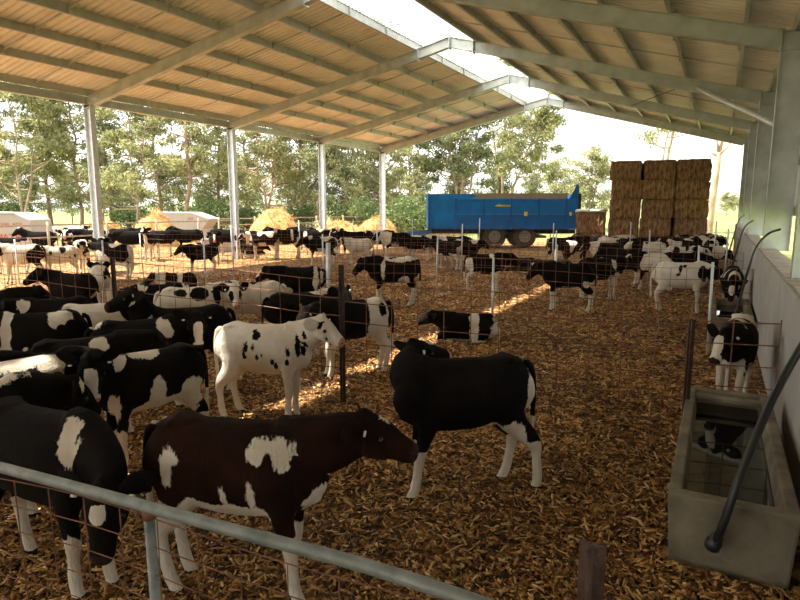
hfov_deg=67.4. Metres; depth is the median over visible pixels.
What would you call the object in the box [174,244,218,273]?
calf
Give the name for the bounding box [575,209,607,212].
sheet
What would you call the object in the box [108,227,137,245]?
calf
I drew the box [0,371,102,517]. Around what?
calf
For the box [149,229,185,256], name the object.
calf
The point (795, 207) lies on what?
trim
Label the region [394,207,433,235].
shrub
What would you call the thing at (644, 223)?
hay bale
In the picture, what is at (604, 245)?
calf
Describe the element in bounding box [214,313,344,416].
calf
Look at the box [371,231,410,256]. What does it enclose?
calf
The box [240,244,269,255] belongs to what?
calf
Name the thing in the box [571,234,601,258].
calf
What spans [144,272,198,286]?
calf
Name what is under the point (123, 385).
calf
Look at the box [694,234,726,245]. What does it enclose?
calf
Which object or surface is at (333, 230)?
calf
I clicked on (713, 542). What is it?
hose
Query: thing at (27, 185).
tree
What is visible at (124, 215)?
shrub
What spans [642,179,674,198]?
hay bale
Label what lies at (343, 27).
ceiling
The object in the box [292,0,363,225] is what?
tree
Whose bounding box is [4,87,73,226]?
tree
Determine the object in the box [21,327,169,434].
calf
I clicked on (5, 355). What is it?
calf
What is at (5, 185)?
tree
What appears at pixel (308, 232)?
calf
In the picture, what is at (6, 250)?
calf
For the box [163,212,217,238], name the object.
storage tank
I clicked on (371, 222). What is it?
heap
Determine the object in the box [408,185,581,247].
trailer
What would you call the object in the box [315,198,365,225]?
shrub
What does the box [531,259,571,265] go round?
calf
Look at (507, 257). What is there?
calf
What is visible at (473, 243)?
calf
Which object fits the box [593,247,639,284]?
calf
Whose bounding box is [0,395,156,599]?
calf
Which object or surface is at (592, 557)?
picket
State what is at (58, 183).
tree
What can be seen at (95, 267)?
calf
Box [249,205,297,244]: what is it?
heap
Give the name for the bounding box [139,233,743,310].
mesh fence
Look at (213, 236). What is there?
calf
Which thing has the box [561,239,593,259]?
calf
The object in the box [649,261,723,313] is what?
calf
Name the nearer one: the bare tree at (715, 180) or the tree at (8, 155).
the bare tree at (715, 180)
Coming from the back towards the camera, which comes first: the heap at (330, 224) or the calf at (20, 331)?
the heap at (330, 224)
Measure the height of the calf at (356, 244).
0.994 m
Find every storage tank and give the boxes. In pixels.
[0,211,55,246]
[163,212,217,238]
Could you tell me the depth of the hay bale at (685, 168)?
24.01 m
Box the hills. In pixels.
[141,197,738,211]
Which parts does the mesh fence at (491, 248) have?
post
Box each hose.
[704,341,799,552]
[727,215,744,261]
[731,220,753,265]
[734,228,780,313]
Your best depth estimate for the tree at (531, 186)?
69.42 m
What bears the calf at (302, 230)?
on the floor at (794, 584)
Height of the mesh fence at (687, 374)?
1.570 m
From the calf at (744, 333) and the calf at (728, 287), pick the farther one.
the calf at (728, 287)
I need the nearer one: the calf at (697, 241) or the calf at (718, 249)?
the calf at (718, 249)
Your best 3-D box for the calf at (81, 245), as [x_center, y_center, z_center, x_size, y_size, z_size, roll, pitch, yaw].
[-9.736,-1.292,18.237,0.498,1.083,1.490,-3,9,-21]
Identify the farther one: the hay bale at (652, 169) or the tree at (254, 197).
the tree at (254, 197)
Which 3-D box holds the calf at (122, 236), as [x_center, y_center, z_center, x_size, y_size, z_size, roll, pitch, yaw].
[-11.078,-2.276,24.356,1.588,1.150,0.530,-3,9,-20]
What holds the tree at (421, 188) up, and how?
on the grass
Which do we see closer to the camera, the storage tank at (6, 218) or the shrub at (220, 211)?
the storage tank at (6, 218)
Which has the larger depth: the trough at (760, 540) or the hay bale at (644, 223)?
the hay bale at (644, 223)
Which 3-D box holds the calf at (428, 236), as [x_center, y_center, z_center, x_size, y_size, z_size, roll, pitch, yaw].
[1.006,-2.065,23.541,1.356,0.983,0.453,5,10,28]
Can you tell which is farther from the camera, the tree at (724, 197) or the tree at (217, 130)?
the tree at (724, 197)
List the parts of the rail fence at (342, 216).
rail, rail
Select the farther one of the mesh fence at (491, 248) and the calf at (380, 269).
the mesh fence at (491, 248)
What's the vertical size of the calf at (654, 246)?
0.984 m
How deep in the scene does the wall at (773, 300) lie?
6.04 m
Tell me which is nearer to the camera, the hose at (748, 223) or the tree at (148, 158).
the hose at (748, 223)
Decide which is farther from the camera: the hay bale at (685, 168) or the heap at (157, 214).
the heap at (157, 214)
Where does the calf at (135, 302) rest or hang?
on the chips
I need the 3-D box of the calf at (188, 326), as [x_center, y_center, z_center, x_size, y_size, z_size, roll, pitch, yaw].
[-2.491,0.608,6.088,1.279,1.067,0.403,-3,9,-20]
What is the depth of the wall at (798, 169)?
10.59 m
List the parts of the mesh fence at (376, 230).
post, post, post, post, post, post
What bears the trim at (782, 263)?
on the wall at (773, 300)
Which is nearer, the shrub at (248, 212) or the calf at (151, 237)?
the calf at (151, 237)
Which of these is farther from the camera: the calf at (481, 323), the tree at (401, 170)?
the tree at (401, 170)
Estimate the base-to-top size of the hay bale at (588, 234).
0.940 m
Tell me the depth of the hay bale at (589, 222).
26.12 m
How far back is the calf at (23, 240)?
18.77 m
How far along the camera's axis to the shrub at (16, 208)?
48.95 m
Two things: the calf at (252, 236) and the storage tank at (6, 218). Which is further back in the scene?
the storage tank at (6, 218)
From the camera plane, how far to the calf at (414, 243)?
22.65 m
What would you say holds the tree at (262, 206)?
on the grass
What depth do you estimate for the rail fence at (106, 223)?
24.21 m
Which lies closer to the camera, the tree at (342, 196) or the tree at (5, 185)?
the tree at (5, 185)
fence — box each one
[0,218,230,252]
[0,253,781,442]
[0,462,493,599]
[14,238,753,354]
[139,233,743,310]
[218,215,366,230]
[230,224,738,283]
[298,218,734,263]
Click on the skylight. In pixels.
(402, 16)
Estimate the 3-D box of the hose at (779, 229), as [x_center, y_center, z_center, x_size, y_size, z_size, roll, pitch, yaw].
[5.310,-0.321,8.979,1.181,1.492,0.340,-7,11,-37]
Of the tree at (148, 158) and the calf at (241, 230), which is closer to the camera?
the calf at (241, 230)
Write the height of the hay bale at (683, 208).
0.808 m
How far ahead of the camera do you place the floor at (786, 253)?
29.71 m
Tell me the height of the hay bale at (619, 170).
0.815 m
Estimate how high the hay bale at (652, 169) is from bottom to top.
0.812 m
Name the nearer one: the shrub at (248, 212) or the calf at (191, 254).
the calf at (191, 254)
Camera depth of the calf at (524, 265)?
18.85 m
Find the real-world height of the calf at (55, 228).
1.152 m
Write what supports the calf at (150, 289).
on the floor at (794, 584)
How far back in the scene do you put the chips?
4.11 m
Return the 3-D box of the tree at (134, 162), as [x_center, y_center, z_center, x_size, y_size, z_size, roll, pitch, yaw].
[-30.970,-12.265,68.822,5.746,7.481,4.446,7,11,39]
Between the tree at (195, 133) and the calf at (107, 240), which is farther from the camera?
the tree at (195, 133)
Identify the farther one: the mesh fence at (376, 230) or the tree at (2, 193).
the tree at (2, 193)
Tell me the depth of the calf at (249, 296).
8.89 m
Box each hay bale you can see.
[576,212,605,232]
[576,232,605,253]
[608,218,638,236]
[609,199,641,217]
[610,160,642,180]
[611,180,642,199]
[639,218,671,236]
[641,199,673,217]
[642,159,676,179]
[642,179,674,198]
[670,218,706,236]
[673,199,707,218]
[674,179,708,198]
[675,158,711,179]
[707,182,710,199]
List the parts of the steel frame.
ridge plate, ridge plate, tie rod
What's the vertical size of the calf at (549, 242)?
1.005 m
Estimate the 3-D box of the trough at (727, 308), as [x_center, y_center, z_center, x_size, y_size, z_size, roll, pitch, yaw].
[5.446,0.342,9.903,0.588,0.450,2.299,5,10,28]
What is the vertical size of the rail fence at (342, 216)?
1.600 m
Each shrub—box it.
[0,199,37,212]
[105,204,152,227]
[178,197,227,227]
[185,198,244,228]
[228,202,261,229]
[284,204,317,227]
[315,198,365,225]
[341,195,398,223]
[376,193,425,232]
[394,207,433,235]
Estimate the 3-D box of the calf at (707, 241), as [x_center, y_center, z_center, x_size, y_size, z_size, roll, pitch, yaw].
[10.913,-1.676,21.028,0.453,0.984,1.348,2,9,11]
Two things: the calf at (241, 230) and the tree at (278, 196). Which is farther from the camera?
the tree at (278, 196)
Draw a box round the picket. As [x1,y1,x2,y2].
[577,538,606,599]
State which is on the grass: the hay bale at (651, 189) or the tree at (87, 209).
the tree at (87, 209)
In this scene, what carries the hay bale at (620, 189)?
on the hay bale at (619, 208)
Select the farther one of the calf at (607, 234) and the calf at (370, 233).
the calf at (607, 234)
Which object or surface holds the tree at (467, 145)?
on the grass
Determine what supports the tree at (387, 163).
on the grass
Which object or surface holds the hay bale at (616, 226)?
on the hay bale
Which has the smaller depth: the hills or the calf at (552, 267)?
the calf at (552, 267)
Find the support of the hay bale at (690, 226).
on the hay bale
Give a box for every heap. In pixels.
[87,218,133,246]
[132,207,179,247]
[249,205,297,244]
[316,218,364,231]
[360,213,397,232]
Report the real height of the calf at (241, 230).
1.152 m
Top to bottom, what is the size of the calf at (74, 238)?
1.151 m
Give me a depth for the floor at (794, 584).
7.61 m
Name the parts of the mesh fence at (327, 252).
post, post, post, post, post, post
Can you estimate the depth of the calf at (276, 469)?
2.97 m
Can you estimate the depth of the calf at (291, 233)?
23.90 m
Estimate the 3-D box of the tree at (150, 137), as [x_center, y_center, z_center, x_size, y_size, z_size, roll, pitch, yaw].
[-21.525,-14.487,52.111,7.901,16.995,6.537,5,10,30]
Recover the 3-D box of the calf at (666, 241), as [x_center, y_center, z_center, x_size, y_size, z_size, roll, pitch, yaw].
[9.791,-1.747,21.487,1.356,0.985,0.453,3,9,19]
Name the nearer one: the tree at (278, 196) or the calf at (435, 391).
the calf at (435, 391)
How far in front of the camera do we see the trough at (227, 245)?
27.69 m
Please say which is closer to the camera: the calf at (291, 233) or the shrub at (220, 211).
the calf at (291, 233)
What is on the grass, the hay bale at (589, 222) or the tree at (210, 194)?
the tree at (210, 194)
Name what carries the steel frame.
attached to the wall at (773, 300)
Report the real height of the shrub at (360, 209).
3.016 m
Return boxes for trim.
[738,224,799,294]
[793,154,799,215]
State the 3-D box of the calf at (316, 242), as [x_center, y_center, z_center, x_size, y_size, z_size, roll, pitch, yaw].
[-2.926,-1.722,21.037,1.480,1.074,0.493,-1,9,-8]
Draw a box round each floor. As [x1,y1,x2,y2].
[0,232,799,599]
[734,228,793,258]
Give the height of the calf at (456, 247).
1.006 m
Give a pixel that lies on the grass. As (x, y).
(724, 222)
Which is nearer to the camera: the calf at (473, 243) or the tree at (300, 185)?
the calf at (473, 243)
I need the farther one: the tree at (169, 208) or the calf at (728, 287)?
the tree at (169, 208)
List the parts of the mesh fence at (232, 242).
post, post, post, post, post, post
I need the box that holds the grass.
[3,210,795,246]
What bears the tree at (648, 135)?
on the grass
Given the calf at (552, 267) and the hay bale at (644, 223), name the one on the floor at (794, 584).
the calf at (552, 267)
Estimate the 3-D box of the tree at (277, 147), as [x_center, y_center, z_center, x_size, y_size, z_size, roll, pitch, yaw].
[-10.090,-11.793,46.269,7.474,13.466,7.420,8,12,42]
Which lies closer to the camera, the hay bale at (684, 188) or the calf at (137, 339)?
the calf at (137, 339)
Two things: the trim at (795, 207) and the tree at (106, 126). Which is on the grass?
the tree at (106, 126)
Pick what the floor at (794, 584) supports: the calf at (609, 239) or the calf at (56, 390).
the calf at (609, 239)
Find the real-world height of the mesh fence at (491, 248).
1.741 m
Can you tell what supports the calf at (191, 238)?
on the floor at (794, 584)
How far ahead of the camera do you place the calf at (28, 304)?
7.52 m
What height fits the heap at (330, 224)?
1.560 m
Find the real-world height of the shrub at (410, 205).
3.067 m
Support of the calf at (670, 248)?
on the chips
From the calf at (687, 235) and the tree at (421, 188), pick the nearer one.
the calf at (687, 235)
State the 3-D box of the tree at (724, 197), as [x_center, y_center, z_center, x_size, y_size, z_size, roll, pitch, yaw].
[86.037,-25.502,157.663,4.817,6.424,3.965,-1,9,-6]
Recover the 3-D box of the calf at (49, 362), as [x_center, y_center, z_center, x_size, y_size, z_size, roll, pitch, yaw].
[-2.671,0.867,4.616,0.446,0.987,1.317,8,12,42]
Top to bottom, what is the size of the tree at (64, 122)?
14.612 m
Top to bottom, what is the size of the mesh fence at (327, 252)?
1.491 m
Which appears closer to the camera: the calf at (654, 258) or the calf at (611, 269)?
the calf at (611, 269)
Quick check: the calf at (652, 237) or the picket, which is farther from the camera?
the calf at (652, 237)
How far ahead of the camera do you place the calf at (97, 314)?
7.31 m
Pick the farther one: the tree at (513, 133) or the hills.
the hills
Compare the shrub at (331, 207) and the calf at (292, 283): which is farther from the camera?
the shrub at (331, 207)
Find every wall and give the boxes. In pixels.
[733,224,799,509]
[794,149,799,205]
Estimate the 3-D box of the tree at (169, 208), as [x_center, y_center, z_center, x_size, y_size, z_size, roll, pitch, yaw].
[-26.472,-12.688,69.171,6.308,8.213,4.881,-2,9,-10]
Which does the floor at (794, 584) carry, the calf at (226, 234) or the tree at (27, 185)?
the calf at (226, 234)
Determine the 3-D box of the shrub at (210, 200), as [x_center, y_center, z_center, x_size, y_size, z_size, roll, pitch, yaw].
[-15.507,-6.753,47.609,4.701,3.030,3.987,5,10,28]
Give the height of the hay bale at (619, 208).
0.804 m
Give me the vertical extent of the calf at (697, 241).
0.984 m
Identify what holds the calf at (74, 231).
on the floor at (794, 584)
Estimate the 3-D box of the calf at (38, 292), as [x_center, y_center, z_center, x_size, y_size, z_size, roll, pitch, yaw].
[-5.361,0.328,8.089,1.356,0.990,0.453,-7,11,-38]
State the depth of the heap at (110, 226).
30.57 m
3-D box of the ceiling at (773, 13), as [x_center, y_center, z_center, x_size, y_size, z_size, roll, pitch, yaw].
[0.455,-5.151,6.427,8.231,2.313,47.850,5,10,28]
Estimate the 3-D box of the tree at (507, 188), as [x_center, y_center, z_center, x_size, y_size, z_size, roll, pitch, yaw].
[10.201,-11.575,62.785,4.736,7.969,6.121,-3,9,-19]
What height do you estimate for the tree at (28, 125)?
14.577 m
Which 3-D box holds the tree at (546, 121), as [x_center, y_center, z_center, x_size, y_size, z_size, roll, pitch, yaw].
[11.496,-13.137,53.022,7.626,14.090,8.945,5,10,28]
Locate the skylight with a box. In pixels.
[342,0,548,100]
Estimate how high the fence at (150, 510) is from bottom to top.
1.220 m
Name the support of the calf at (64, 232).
on the floor at (794, 584)
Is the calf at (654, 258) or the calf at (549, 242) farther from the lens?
the calf at (549, 242)
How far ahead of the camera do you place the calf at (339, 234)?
23.34 m
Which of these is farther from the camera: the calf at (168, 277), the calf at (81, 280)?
the calf at (168, 277)
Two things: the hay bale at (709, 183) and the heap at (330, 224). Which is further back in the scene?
the heap at (330, 224)
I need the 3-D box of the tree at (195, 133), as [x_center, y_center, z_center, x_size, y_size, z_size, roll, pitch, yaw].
[-15.444,-12.408,43.687,5.702,15.484,5.301,7,11,39]
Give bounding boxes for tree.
[0,81,83,211]
[0,98,30,203]
[0,150,54,214]
[0,173,22,211]
[0,183,8,190]
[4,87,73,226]
[36,89,120,225]
[43,159,85,223]
[75,95,143,222]
[79,154,129,220]
[84,100,184,224]
[107,161,147,224]
[110,106,205,211]
[144,109,227,211]
[145,166,194,211]
[189,163,229,211]
[192,117,250,206]
[208,124,275,226]
[212,125,317,210]
[238,153,270,213]
[258,133,329,208]
[267,153,305,210]
[289,144,342,226]
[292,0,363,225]
[313,141,386,209]
[326,157,372,212]
[340,143,428,209]
[365,162,406,206]
[371,142,448,204]
[405,169,440,213]
[414,57,514,193]
[439,154,482,193]
[474,152,521,192]
[484,63,535,192]
[486,90,568,192]
[520,172,547,192]
[538,155,575,194]
[566,144,616,214]
[636,126,686,159]
[707,140,730,233]
[719,191,737,214]
[730,193,739,212]
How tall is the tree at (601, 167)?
8.213 m
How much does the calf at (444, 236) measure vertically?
0.985 m
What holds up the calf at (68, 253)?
on the floor at (794, 584)
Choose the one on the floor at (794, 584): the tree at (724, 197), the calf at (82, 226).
the calf at (82, 226)
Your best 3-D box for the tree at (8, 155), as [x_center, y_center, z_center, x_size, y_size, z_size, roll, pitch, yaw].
[-36.398,-14.130,52.745,7.092,16.102,6.002,-2,9,-14]
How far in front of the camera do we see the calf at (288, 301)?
7.86 m
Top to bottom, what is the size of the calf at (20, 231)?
1.303 m
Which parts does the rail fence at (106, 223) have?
post, post, rail, rail, post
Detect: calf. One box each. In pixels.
[0,237,32,273]
[0,244,46,283]
[0,285,52,298]
[0,295,96,313]
[0,309,92,350]
[0,345,104,410]
[0,350,46,361]
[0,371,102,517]
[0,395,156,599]
[12,227,58,246]
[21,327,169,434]
[23,268,100,303]
[40,246,81,273]
[52,226,62,246]
[52,303,130,329]
[55,342,208,468]
[57,229,72,246]
[58,229,92,241]
[63,225,90,245]
[67,240,89,272]
[72,229,105,242]
[82,242,133,280]
[84,306,217,413]
[86,261,111,302]
[91,237,112,268]
[104,286,235,392]
[106,230,147,256]
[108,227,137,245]
[117,282,188,302]
[138,227,159,260]
[142,403,418,599]
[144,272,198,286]
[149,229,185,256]
[153,282,248,309]
[164,226,203,255]
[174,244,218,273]
[206,229,240,253]
[206,280,287,320]
[207,232,220,256]
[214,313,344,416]
[234,229,248,257]
[238,230,278,259]
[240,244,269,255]
[254,265,325,292]
[261,226,302,258]
[262,284,351,358]
[286,227,315,236]
[295,236,337,265]
[296,297,393,377]
[303,228,330,253]
[329,228,343,255]
[331,231,368,259]
[336,237,373,264]
[351,255,420,306]
[364,229,394,256]
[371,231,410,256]
[390,338,541,502]
[395,236,430,261]
[411,235,438,259]
[418,310,499,342]
[423,234,450,259]
[423,239,460,270]
[442,236,472,261]
[449,240,489,268]
[463,252,521,293]
[506,257,534,272]
[526,261,596,312]
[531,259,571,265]
[546,236,581,259]
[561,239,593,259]
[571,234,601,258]
[577,256,639,299]
[579,241,623,257]
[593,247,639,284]
[598,236,631,242]
[605,233,633,238]
[616,238,651,247]
[624,240,665,252]
[626,251,678,291]
[647,236,680,241]
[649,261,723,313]
[656,237,694,247]
[662,246,714,258]
[665,251,718,290]
[676,234,705,238]
[690,236,728,245]
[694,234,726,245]
[700,245,736,263]
[701,238,722,245]
[706,313,758,392]
[719,266,747,301]
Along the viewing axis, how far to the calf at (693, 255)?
14.56 m
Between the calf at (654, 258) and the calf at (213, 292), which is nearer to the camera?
the calf at (213, 292)
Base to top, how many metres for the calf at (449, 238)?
0.986 m
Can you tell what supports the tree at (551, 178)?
on the grass
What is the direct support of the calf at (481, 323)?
on the floor at (794, 584)
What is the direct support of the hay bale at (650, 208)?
on the hay bale at (644, 223)
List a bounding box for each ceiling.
[0,0,525,143]
[428,0,799,134]
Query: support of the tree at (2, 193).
on the grass
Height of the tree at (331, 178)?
13.466 m
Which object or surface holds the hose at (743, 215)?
attached to the wall at (773, 300)
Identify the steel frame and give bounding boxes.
[0,0,799,278]
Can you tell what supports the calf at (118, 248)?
on the floor at (794, 584)
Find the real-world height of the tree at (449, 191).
7.725 m
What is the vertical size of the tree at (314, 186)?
8.620 m
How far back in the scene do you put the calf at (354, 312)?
7.21 m
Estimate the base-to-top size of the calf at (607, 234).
0.984 m
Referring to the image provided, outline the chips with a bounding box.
[0,271,799,599]
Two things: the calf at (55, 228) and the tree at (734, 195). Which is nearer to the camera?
the calf at (55, 228)
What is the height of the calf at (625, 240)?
0.986 m
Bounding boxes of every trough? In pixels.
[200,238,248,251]
[668,386,799,588]
[710,297,754,341]

